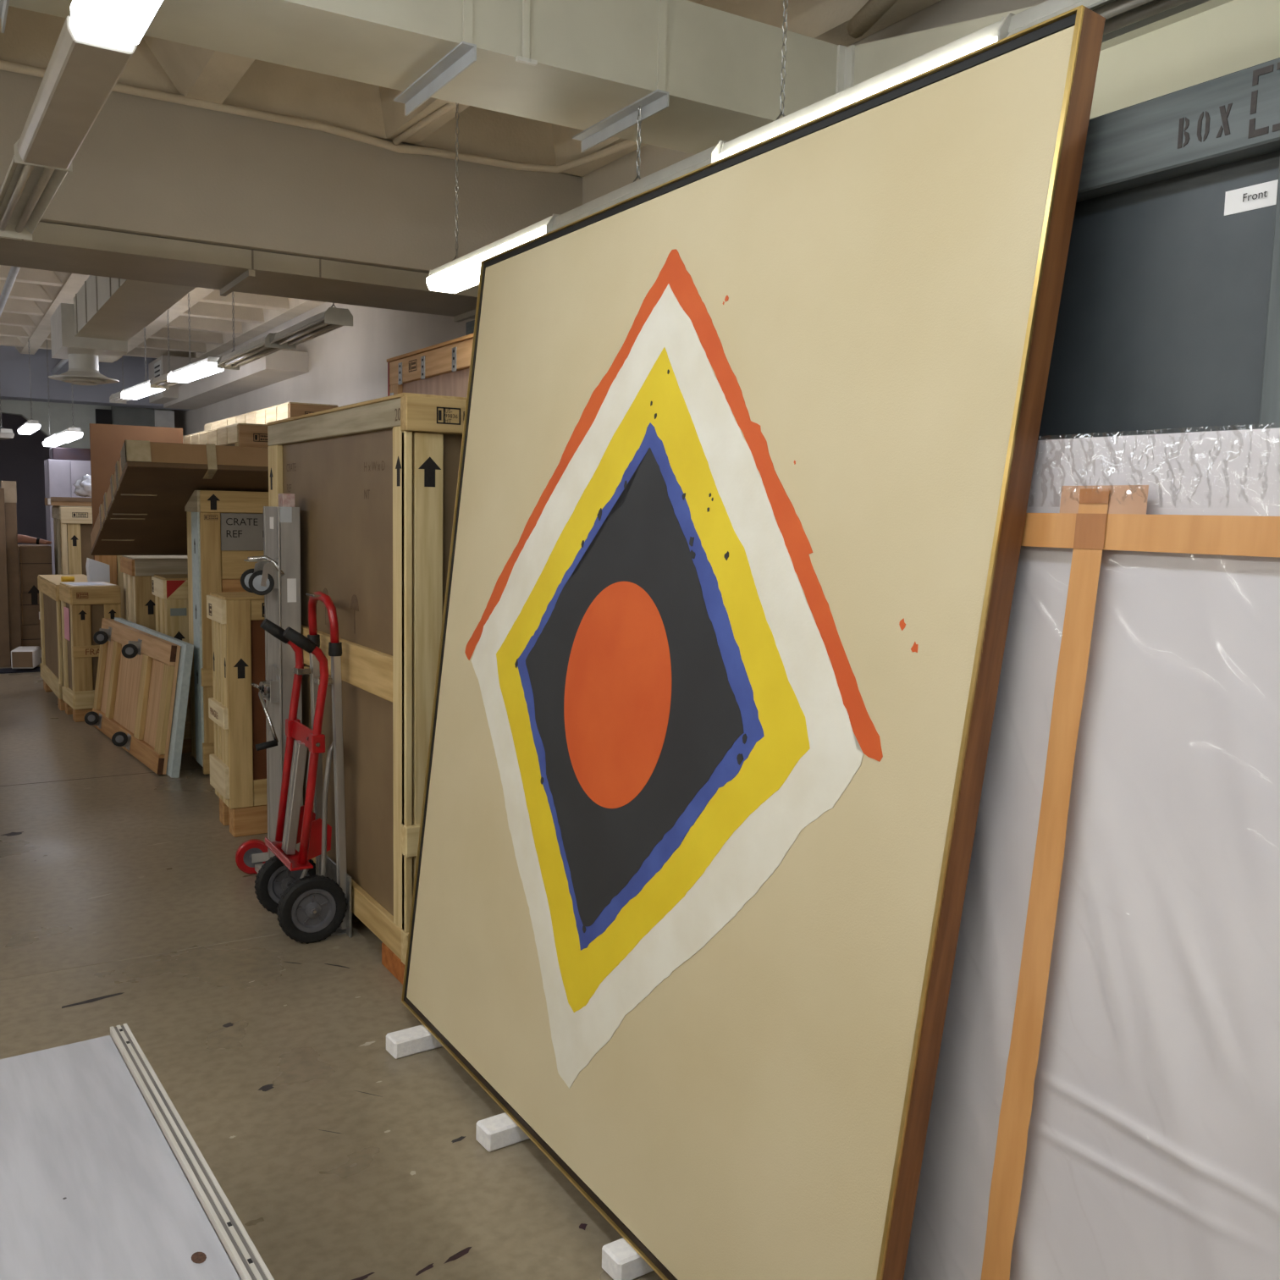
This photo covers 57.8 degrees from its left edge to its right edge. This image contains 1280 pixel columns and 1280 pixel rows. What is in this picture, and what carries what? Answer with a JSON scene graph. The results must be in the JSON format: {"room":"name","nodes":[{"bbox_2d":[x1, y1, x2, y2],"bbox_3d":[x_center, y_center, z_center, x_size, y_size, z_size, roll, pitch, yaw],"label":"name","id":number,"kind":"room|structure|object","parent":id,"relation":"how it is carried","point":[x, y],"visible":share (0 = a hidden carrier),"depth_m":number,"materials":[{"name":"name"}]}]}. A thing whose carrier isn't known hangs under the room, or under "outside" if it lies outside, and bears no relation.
{"room":"art storage room","nodes":[
{"label":"art storage room","id":0,"kind":"room"},
{"bbox_2d":[0,413,61,544],"bbox_3d":[-11.522,-2.561,17.459,7.680,4.100,0.120,-3,7,-31],"label":"wall","id":1,"kind":"structure","parent":0,"point":[23,456],"depth_m":18.48,"materials":[{"name":"paint"}]},
{"bbox_2d":[0,664,662,1279],"bbox_3d":[-5.027,0.831,7.044,7.680,0.101,25.000,-3,7,-31],"label":"floor","id":2,"kind":"structure","parent":0,"point":[125,897],"depth_m":3.69,"materials":[{"name":"concrete"}]},
{"bbox_2d":[0,480,21,667],"bbox_3d":[-6.264,-0.650,11.470,0.225,1.830,0.115,-3,8,-37],"label":"crate","id":3,"kind":"object","parent":2,"relation":"on","point":[10,627],"visible":0.88,"depth_m":11.46,"materials":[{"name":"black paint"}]},
{"bbox_2d":[0,666,40,673],"bbox_3d":[-5.996,0.291,11.280,0.550,0.012,0.300,-3,7,-31],"label":"mat","id":4,"kind":"object","parent":2,"relation":"on","point":[2,670],"visible":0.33,"depth_m":11.21,"materials":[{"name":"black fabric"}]},
{"bbox_2d":[11,645,40,668],"bbox_3d":[-5.991,0.170,11.314,0.203,0.180,0.343,-1,7,-17],"label":"box","id":5,"kind":"object","parent":4,"relation":"on","point":[21,657],"visible":0.99,"depth_m":11.16,"materials":[{"name":"cardboard"}]},
{"bbox_2d":[20,623,41,662],"bbox_3d":[-6.245,0.016,11.976,0.290,0.397,0.502,-3,7,-31],"label":"carton","id":6,"kind":"object","parent":2,"relation":"on","point":[30,634],"visible":0.28,"depth_m":11.73,"materials":[{"name":"cardboard"}]},
{"bbox_2d":[19,591,40,624],"bbox_3d":[-6.229,-0.342,11.943,0.290,0.317,0.502,-3,7,-31],"label":"carton","id":7,"kind":"object","parent":6,"relation":"on","point":[30,614],"visible":0.47,"depth_m":11.70,"materials":[{"name":"cardboard"}]},
{"bbox_2d":[17,544,52,604],"bbox_3d":[-6.217,-0.677,11.908,0.290,0.590,0.503,-3,7,-31],"label":"carton","id":8,"kind":"object","parent":7,"relation":"on","point":[34,560],"visible":0.67,"depth_m":11.68,"materials":[{"name":"cardboard"}]},
{"bbox_2d":[37,574,88,710],"bbox_3d":[-4.763,-0.010,9.733,0.372,1.000,1.390,-3,7,-32],"label":"crate","id":9,"kind":"object","parent":2,"relation":"on","point":[52,666],"visible":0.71,"depth_m":9.62,"materials":[{"name":"brown wood"}]},
{"bbox_2d":[60,576,74,581],"bbox_3d":[-4.628,-0.494,9.380,0.092,0.041,0.042,-5,9,-44],"label":"tape roll","id":10,"kind":"object","parent":9,"relation":"on","point":[63,578],"visible":1,"depth_m":9.36,"materials":[{"name":"yellow plastic"}]},
{"bbox_2d":[85,557,110,582],"bbox_3d":[-4.313,-0.555,9.224,0.150,0.190,0.200,-3,7,-31],"label":"wedge","id":11,"kind":"object","parent":9,"relation":"on","point":[96,571],"visible":0.88,"depth_m":9.14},
{"bbox_2d":[44,458,91,574],"bbox_3d":[-6.469,-1.067,13.909,1.100,2.120,0.570,-3,7,-31],"label":"tall cabinet","id":12,"kind":"object","parent":2,"relation":"on","point":[61,476],"visible":0.17,"depth_m":13.41,"materials":[{"name":"silver metal"}]},
{"bbox_2d":[49,446,90,460],"bbox_3d":[-6.479,-2.186,13.747,0.900,0.140,0.400,-3,7,-31],"label":"tub","id":13,"kind":"object","parent":12,"relation":"on","point":[55,453],"visible":0.34,"depth_m":13.45,"materials":[{"name":"purple plastic"}]},
{"bbox_2d":[51,505,93,575],"bbox_3d":[-5.659,-0.596,11.784,0.462,1.520,0.813,-3,7,-31],"label":"crate","id":14,"kind":"object","parent":2,"relation":"on","point":[72,525],"visible":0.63,"depth_m":11.37,"materials":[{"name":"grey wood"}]},
{"bbox_2d":[44,496,91,506],"bbox_3d":[-5.627,-1.391,11.675,0.640,0.085,0.706,-3,7,-31],"label":"cardboard tray","id":15,"kind":"object","parent":14,"relation":"on","point":[61,501],"visible":0.67,"depth_m":11.31,"materials":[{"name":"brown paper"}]},
{"bbox_2d":[73,474,91,496],"bbox_3d":[-5.485,-1.547,11.666,0.386,0.232,0.333,-3,7,-31],"label":"plastic bag","id":16,"kind":"object","parent":15,"relation":"on","point":[83,487],"visible":0.45,"depth_m":11.54,"materials":[{"name":"white plastic"}]},
{"bbox_2d":[59,582,121,722],"bbox_3d":[-4.222,0.081,8.922,0.347,1.018,0.517,-3,8,-35],"label":"crate","id":17,"kind":"object","parent":2,"relation":"on","point":[83,608],"visible":0.74,"depth_m":8.70,"materials":[{"name":"brown wood"}]},
{"bbox_2d":[60,581,114,585],"bbox_3d":[-4.226,-0.430,8.888,0.300,0.003,0.400,-4,8,-38],"label":"paper sheet","id":18,"kind":"object","parent":17,"relation":"on","point":[102,582],"visible":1,"depth_m":8.84,"materials":[{"name":"white paper"}]},
{"bbox_2d":[66,582,103,584],"bbox_3d":[-4.241,-0.430,8.863,0.280,0.002,0.200,7,8,41],"label":"paper sheet","id":19,"kind":"object","parent":18,"relation":"on","point":[74,583],"visible":1,"depth_m":8.85,"materials":[{"name":"white paper"}]},
{"bbox_2d":[94,555,124,618],"bbox_3d":[-4.458,-0.150,9.922,0.312,1.250,0.310,-3,7,-31],"label":"box","id":20,"kind":"object","parent":2,"relation":"on","point":[116,576],"visible":0.02,"depth_m":9.73,"materials":[{"name":"orange wood"}]},
{"bbox_2d":[95,406,174,427],"bbox_3d":[-7.010,-1.745,16.189,1.000,2.950,0.100,-3,7,-31],"label":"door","id":21,"kind":"structure","parent":2,"relation":"on","point":[117,415],"depth_m":16.04,"materials":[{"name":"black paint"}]},
{"bbox_2d":[89,423,182,560],"bbox_3d":[-4.396,-0.713,10.204,0.750,2.310,0.020,-3,7,-31],"label":"cardboard box","id":22,"kind":"object","parent":2,"relation":"on","point":[107,441],"visible":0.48,"depth_m":9.98,"materials":[{"name":"brown cardboard"}]},
{"bbox_2d":[0,1023,274,1279],"bbox_3d":[-1.075,1.221,1.490,1.165,0.503,1.900,-3,8,-35],"label":"panel","id":23,"kind":"object","parent":2,"relation":"on","point":[102,1177],"visible":1,"depth_m":1.99,"materials":[{"name":"white wood"}]},
{"bbox_2d":[84,617,193,777],"bbox_3d":[-3.419,0.332,7.763,0.307,0.809,2.030,-3,8,-36],"label":"wheeled dolly","id":24,"kind":"object","parent":2,"relation":"on","point":[142,681],"visible":1,"depth_m":7.47,"materials":[{"name":"brown wood"}]},
{"bbox_2d":[120,555,187,630],"bbox_3d":[-3.527,-0.012,8.858,0.710,1.248,0.612,-3,7,-31],"label":"crate","id":25,"kind":"object","parent":2,"relation":"on","point":[139,600],"visible":0.26,"depth_m":8.46,"materials":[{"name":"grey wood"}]},
{"bbox_2d":[151,573,191,753],"bbox_3d":[-2.904,0.144,7.932,0.721,1.165,0.463,-3,7,-31],"label":"crate","id":26,"kind":"object","parent":2,"relation":"on","point":[170,591],"visible":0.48,"depth_m":7.58,"materials":[{"name":"brown wood"}]},
{"bbox_2d":[182,423,268,447],"bbox_3d":[-3.620,-0.649,10.079,0.430,2.245,3.213,-3,7,-31],"label":"crate","id":27,"kind":"object","parent":2,"relation":"on","point":[236,434],"visible":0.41,"depth_m":8.61,"materials":[{"name":"brown wood"}]},
{"bbox_2d":[184,490,268,774],"bbox_3d":[-2.423,-0.065,7.344,0.766,1.730,0.416,-3,7,-31],"label":"crate","id":28,"kind":"object","parent":2,"relation":"on","point":[225,528],"visible":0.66,"depth_m":7.04,"materials":[{"name":"brown wood"}]},
{"bbox_2d":[90,439,268,555],"bbox_3d":[-2.887,-0.865,7.472,1.014,0.713,1.866,-3,7,-31],"label":"cardboard box","id":29,"kind":"object","parent":28,"relation":"on","point":[141,512],"visible":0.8,"depth_m":6.89,"materials":[{"name":"brown cardboard"}]},
{"bbox_2d":[206,591,267,837],"bbox_3d":[-1.878,0.361,5.992,0.603,1.200,0.365,-3,7,-31],"label":"crate","id":30,"kind":"object","parent":2,"relation":"on","point":[238,771],"visible":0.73,"depth_m":5.76,"materials":[{"name":"brown wood"}]},
{"bbox_2d":[235,493,303,874],"bbox_3d":[-1.613,0.221,5.018,0.224,1.699,0.366,-3,7,-31],"label":"mast","id":31,"kind":"object","parent":2,"relation":"on","point":[276,574],"visible":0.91,"depth_m":4.92,"materials":[{"name":"metal"}]},
{"bbox_2d":[204,402,337,430],"bbox_3d":[-3.599,-0.886,11.125,0.410,2.490,3.413,-3,7,-31],"label":"crate","id":32,"kind":"object","parent":2,"relation":"on","point":[288,410],"visible":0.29,"depth_m":9.86,"materials":[{"name":"brown wood"}]},
{"bbox_2d":[254,590,352,943],"bbox_3d":[-1.319,0.474,4.502,0.272,1.327,0.416,-3,7,-31],"label":"hand truck","id":33,"kind":"object","parent":2,"relation":"on","point":[311,901],"visible":1,"depth_m":4.45,"materials":[{"name":"red metal"}]},
{"bbox_2d":[266,392,466,984],"bbox_3d":[-0.991,0.094,4.813,0.624,2.025,1.831,-3,7,-31],"label":"crate","id":34,"kind":"object","parent":2,"relation":"on","point":[373,482],"visible":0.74,"depth_m":4.18,"materials":[{"name":"brown wood"}]},
{"bbox_2d":[386,1024,442,1059],"bbox_3d":[-0.635,1.225,3.599,0.300,0.056,0.075,-3,8,-35],"label":"foam block","id":35,"kind":"object","parent":2,"relation":"on","point":[412,1040],"visible":0.48,"depth_m":3.53,"materials":[{"name":"white plastic"}]},
{"bbox_2d":[401,5,1105,1279],"bbox_3d":[-0.031,0.110,2.767,0.320,2.370,2.234,-3,7,-31],"label":"painting","id":36,"kind":"object","parent":35,"relation":"on","point":[750,435],"visible":1,"depth_m":2.33,"materials":[{"name":"fabric"}]},
{"bbox_2d":[386,333,473,397],"bbox_3d":[-0.668,-0.239,5.771,0.342,2.492,2.545,-3,7,-31],"label":"crate","id":37,"kind":"object","parent":2,"relation":"on","point":[443,368],"visible":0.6,"depth_m":6.06,"materials":[{"name":"brown wood"}]},
{"bbox_2d":[465,320,474,335],"bbox_3d":[-0.300,-0.362,5.967,0.400,2.710,2.120,-3,7,-31],"label":"crate","id":38,"kind":"object","parent":2,"relation":"on","point":[470,325],"visible":0.03,"depth_m":6.57,"materials":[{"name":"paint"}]},
{"bbox_2d":[475,1112,529,1152],"bbox_3d":[-0.305,1.288,3.092,0.260,0.056,0.075,-3,8,-35],"label":"foam block","id":39,"kind":"object","parent":2,"relation":"on","point":[499,1131],"visible":0.42,"depth_m":3.02,"materials":[{"name":"white plastic"}]},
{"bbox_2d":[601,1237,653,1279],"bbox_3d":[0.038,1.351,2.583,0.250,0.056,0.075,-3,8,-34],"label":"foam block","id":40,"kind":"object","parent":2,"relation":"on","point":[620,1260],"visible":0.37,"depth_m":2.51,"materials":[{"name":"white plastic"}]},
{"bbox_2d":[903,427,1279,1279],"bbox_3d":[0.554,0.552,2.001,0.172,1.778,3.100,-3,7,-31],"label":"panel","id":41,"kind":"object","parent":2,"relation":"on","point":[1106,1102],"visible":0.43,"depth_m":1.71,"materials":[{"name":"white plastic"}]},
{"bbox_2d":[1037,57,1279,440],"bbox_3d":[0.911,0.294,2.160,0.601,2.285,3.850,-3,7,-31],"label":"crate","id":42,"kind":"object","parent":2,"relation":"on","point":[1168,322],"visible":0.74,"depth_m":1.76,"materials":[{"name":"paint"}]},
{"bbox_2d":[0,0,941,361],"bbox_3d":[-5.008,-2.992,6.587,8.070,0.600,25.240,-3,7,-31],"label":"ceiling","id":43,"kind":"structure","parent":0,"point":[29,37],"depth_m":5.75,"materials":[{"name":"paint"}]},
{"bbox_2d":[0,381,14,440],"bbox_3d":[-7.132,-2.988,12.702,0.156,1.573,1.206,-5,8,-43],"label":"lamp","id":44,"kind":"object","parent":43,"relation":"hanging from","point":[5,433],"visible":1,"depth_m":12.37,"materials":[{"name":"white metal"}]},
{"bbox_2d":[17,339,40,434],"bbox_3d":[-7.378,-3.216,13.954,0.156,1.403,1.406,-3,7,-31],"label":"lamp","id":45,"kind":"object","parent":43,"relation":"hanging from","point":[30,427],"visible":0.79,"depth_m":13.53,"materials":[{"name":"white plastic"}]},
{"bbox_2d":[42,340,65,446],"bbox_3d":[-6.827,-3.067,13.484,0.156,1.573,1.406,-3,7,-31],"label":"lamp","id":46,"kind":"object","parent":43,"relation":"hanging from","point":[48,442],"visible":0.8,"depth_m":13.84,"materials":[{"name":"white plastic"}]},
{"bbox_2d":[53,383,82,442],"bbox_3d":[-6.072,-2.912,12.256,0.156,1.583,1.406,-3,7,-31],"label":"lamp","id":47,"kind":"object","parent":43,"relation":"hanging from","point":[69,434],"visible":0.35,"depth_m":11.80,"materials":[{"name":"white plastic"}]},
{"bbox_2d":[0,15,137,240],"bbox_3d":[-1.918,-2.102,3.697,0.170,1.153,2.466,-3,7,-33],"label":"lamp","id":48,"kind":"object","parent":43,"relation":"hanging from","point":[82,71],"depth_m":3.30,"materials":[{"name":"white metal"}]},
{"bbox_2d":[70,0,163,44],"bbox_3d":[-0.906,-1.911,2.147,0.156,1.153,1.226,-3,7,-33],"label":"lamp","id":49,"kind":"object","parent":43,"relation":"hanging from","point":[127,21],"visible":1,"depth_m":2.59,"materials":[{"name":"white plastic"}]},
{"bbox_2d":[109,355,130,403],"bbox_3d":[-5.367,-3.074,12.020,0.170,1.178,0.606,-3,8,-34],"label":"lamp","id":50,"kind":"object","parent":43,"relation":"hanging from","point":[117,397],"visible":0.36,"depth_m":12.14,"materials":[{"name":"white metal"}]},
{"bbox_2d":[48,275,196,385],"bbox_3d":[-3.409,-2.020,7.417,0.474,0.544,3.300,-3,7,-31],"label":"duct","id":51,"kind":"object","parent":43,"relation":"attached to","point":[106,312],"visible":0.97,"depth_m":7.66,"materials":[{"name":"metal"}]},
{"bbox_2d":[48,368,119,385],"bbox_3d":[-4.094,-1.936,8.541,0.468,0.104,0.468,-3,7,-31],"label":"diffuser","id":52,"kind":"object","parent":51,"relation":"attached to","point":[74,376],"depth_m":8.47,"materials":[{"name":"white metal"}]},
{"bbox_2d":[121,327,165,399],"bbox_3d":[-4.816,-2.970,11.203,0.156,1.183,1.306,-3,8,-34],"label":"lamp","id":53,"kind":"object","parent":43,"relation":"hanging from","point":[142,389],"visible":0.62,"depth_m":11.12,"materials":[{"name":"white plastic"}]},
{"bbox_2d":[149,309,187,389],"bbox_3d":[-4.217,-2.865,10.333,0.170,1.178,0.706,-3,8,-34],"label":"lamp","id":54,"kind":"object","parent":43,"relation":"hanging from","point":[163,381],"visible":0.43,"depth_m":10.39,"materials":[{"name":"white metal"}]},
{"bbox_2d":[169,293,223,382],"bbox_3d":[-3.645,-2.758,9.493,0.156,1.183,1.226,-3,8,-34],"label":"lamp","id":55,"kind":"object","parent":43,"relation":"hanging from","point":[206,366],"visible":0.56,"depth_m":9.43,"materials":[{"name":"white plastic"}]},
{"bbox_2d":[0,221,478,322],"bbox_3d":[-3.847,-1.789,4.837,7.400,0.120,0.684,-3,7,-31],"label":"ceiling beam","id":56,"kind":"structure","parent":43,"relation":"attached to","point":[52,246],"depth_m":5.75,"materials":[{"name":"grey paint"}]},
{"bbox_2d":[216,291,290,369],"bbox_3d":[-2.801,-2.615,8.331,0.170,1.178,1.506,-3,7,-31],"label":"lamp","id":57,"kind":"object","parent":43,"relation":"hanging from","point":[260,348],"visible":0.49,"depth_m":8.44,"materials":[{"name":"white metal"}]},
{"bbox_2d":[270,303,353,349],"bbox_3d":[-2.052,-2.472,7.169,0.170,1.178,1.246,-3,7,-31],"label":"lamp","id":58,"kind":"object","parent":43,"relation":"hanging from","point":[333,318],"visible":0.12,"depth_m":7.08,"materials":[{"name":"white metal"}]},
{"bbox_2d":[0,60,639,173],"bbox_3d":[-3.257,-2.328,3.896,7.470,0.080,1.281,-3,7,-31],"label":"conduit","id":59,"kind":"object","parent":43,"relation":"attached to","point":[4,65],"visible":0.86,"depth_m":5.68,"materials":[{"name":"metal"}]},
{"bbox_2d":[392,103,460,144],"bbox_3d":[-0.188,-2.310,4.228,0.065,0.039,3.842,-3,7,-32],"label":"conduit","id":60,"kind":"object","parent":43,"relation":"attached to","point":[447,107],"visible":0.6,"depth_m":5.53,"materials":[{"name":"metal"}]},
{"bbox_2d":[442,99,457,104],"bbox_3d":[-0.832,-2.422,5.151,0.090,0.050,0.090,-3,7,-31],"label":"junction box","id":61,"kind":"object","parent":43,"relation":"attached to","point":[444,101],"visible":0.15,"depth_m":5.18,"materials":[{"name":"paint"}]},
{"bbox_2d":[426,102,559,293],"bbox_3d":[-0.594,-1.953,4.813,0.156,0.816,1.246,-3,7,-31],"label":"lamp","id":62,"kind":"object","parent":61,"relation":"hanging from","point":[459,274],"visible":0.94,"depth_m":5.01,"materials":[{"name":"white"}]},
{"bbox_2d":[718,0,1005,159],"bbox_3d":[0.567,-1.918,2.910,0.156,1.241,1.046,-3,7,-31],"label":"lamp","id":63,"kind":"object","parent":43,"relation":"hanging from","point":[984,36],"visible":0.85,"depth_m":2.87,"materials":[{"name":"white plastic"}]},
{"bbox_2d":[846,0,898,38],"bbox_3d":[2.145,-1.840,0.827,0.461,0.100,7.359,-2,7,-25],"label":"pipe","id":64,"kind":"object","parent":43,"relation":"attached to","point":[873,10],"visible":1,"depth_m":4.08,"materials":[{"name":"metal"}]},
{"bbox_2d":[997,0,1210,42],"bbox_3d":[1.163,-1.801,1.940,0.170,1.238,1.216,-3,7,-31],"label":"lamp","id":65,"kind":"object","parent":43,"relation":"hanging from","point":[1122,17],"visible":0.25,"depth_m":2.33,"materials":[{"name":"white metal"}]},
{"bbox_2d":[171,0,1047,435],"bbox_3d":[-1.653,-1.405,8.843,0.120,4.100,25.000,-3,7,-31],"label":"wall","id":66,"kind":"structure","parent":0,"point":[348,365],"depth_m":9.52,"materials":[{"name":"paint"}]},
{"bbox_2d":[0,345,188,448],"bbox_3d":[-9.620,-3.209,14.288,7.680,1.560,0.900,-3,7,-31],"label":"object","id":67,"kind":"structure","parent":66,"relation":"attached to","point":[15,399],"depth_m":15.34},
{"bbox_2d":[148,349,308,409],"bbox_3d":[-4.901,-3.141,13.361,0.594,0.570,5.600,-3,7,-31],"label":"beam","id":68,"kind":"structure","parent":66,"relation":"attached to","point":[281,365],"depth_m":12.98,"materials":[{"name":"paint"}]},
{"bbox_2d":[0,69,582,273],"bbox_3d":[-3.768,-2.333,4.745,7.680,0.975,0.650,-3,7,-31],"label":"beam","id":69,"kind":"structure","parent":66,"relation":"attached to","point":[145,166],"depth_m":5.61,"materials":[{"name":"paint"}]},
{"bbox_2d":[0,0,1233,154],"bbox_3d":[-0.684,-1.483,-0.189,7.550,0.350,7.060,-3,7,-31],"label":"ceiling","id":70,"kind":"structure","parent":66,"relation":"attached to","point":[700,76],"depth_m":3.66,"materials":[{"name":"paint"}]},
{"bbox_2d":[546,105,727,233],"bbox_3d":[0.006,-1.601,3.855,0.170,0.361,1.066,-3,7,-31],"label":"lamp","id":71,"kind":"object","parent":70,"relation":"hanging from","point":[708,156],"visible":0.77,"depth_m":3.80,"materials":[{"name":"white metal"}]},
{"bbox_2d":[1089,0,1279,119],"bbox_3d":[2.963,0.104,1.020,0.250,3.000,6.620,-3,7,-31],"label":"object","id":72,"kind":"structure","parent":66,"relation":"attached to","point":[1234,35],"depth_m":3.11,"materials":[{"name":"beige paint"}]},
{"bbox_3d":[-4.995,-2.628,6.757,7.500,0.100,0.100,-3,7,-31],"label":"pipe","id":73,"kind":"object","parent":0,"visible":0},
{"bbox_2d":[0,265,20,316],"bbox_3d":[-5.553,-2.934,10.094,0.060,0.060,10.300,-3,7,-31],"label":"pipe","id":74,"kind":"object","parent":73,"relation":"attached to","point":[13,271],"visible":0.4,"depth_m":9.18,"materials":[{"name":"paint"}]},
{"bbox_2d":[51,358,68,373],"bbox_3d":[-4.846,-2.916,10.531,0.060,0.060,10.300,-3,7,-31],"label":"pipe","id":75,"kind":"object","parent":73,"relation":"attached to","point":[63,361],"visible":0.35,"depth_m":14.13,"materials":[{"name":"metal"}]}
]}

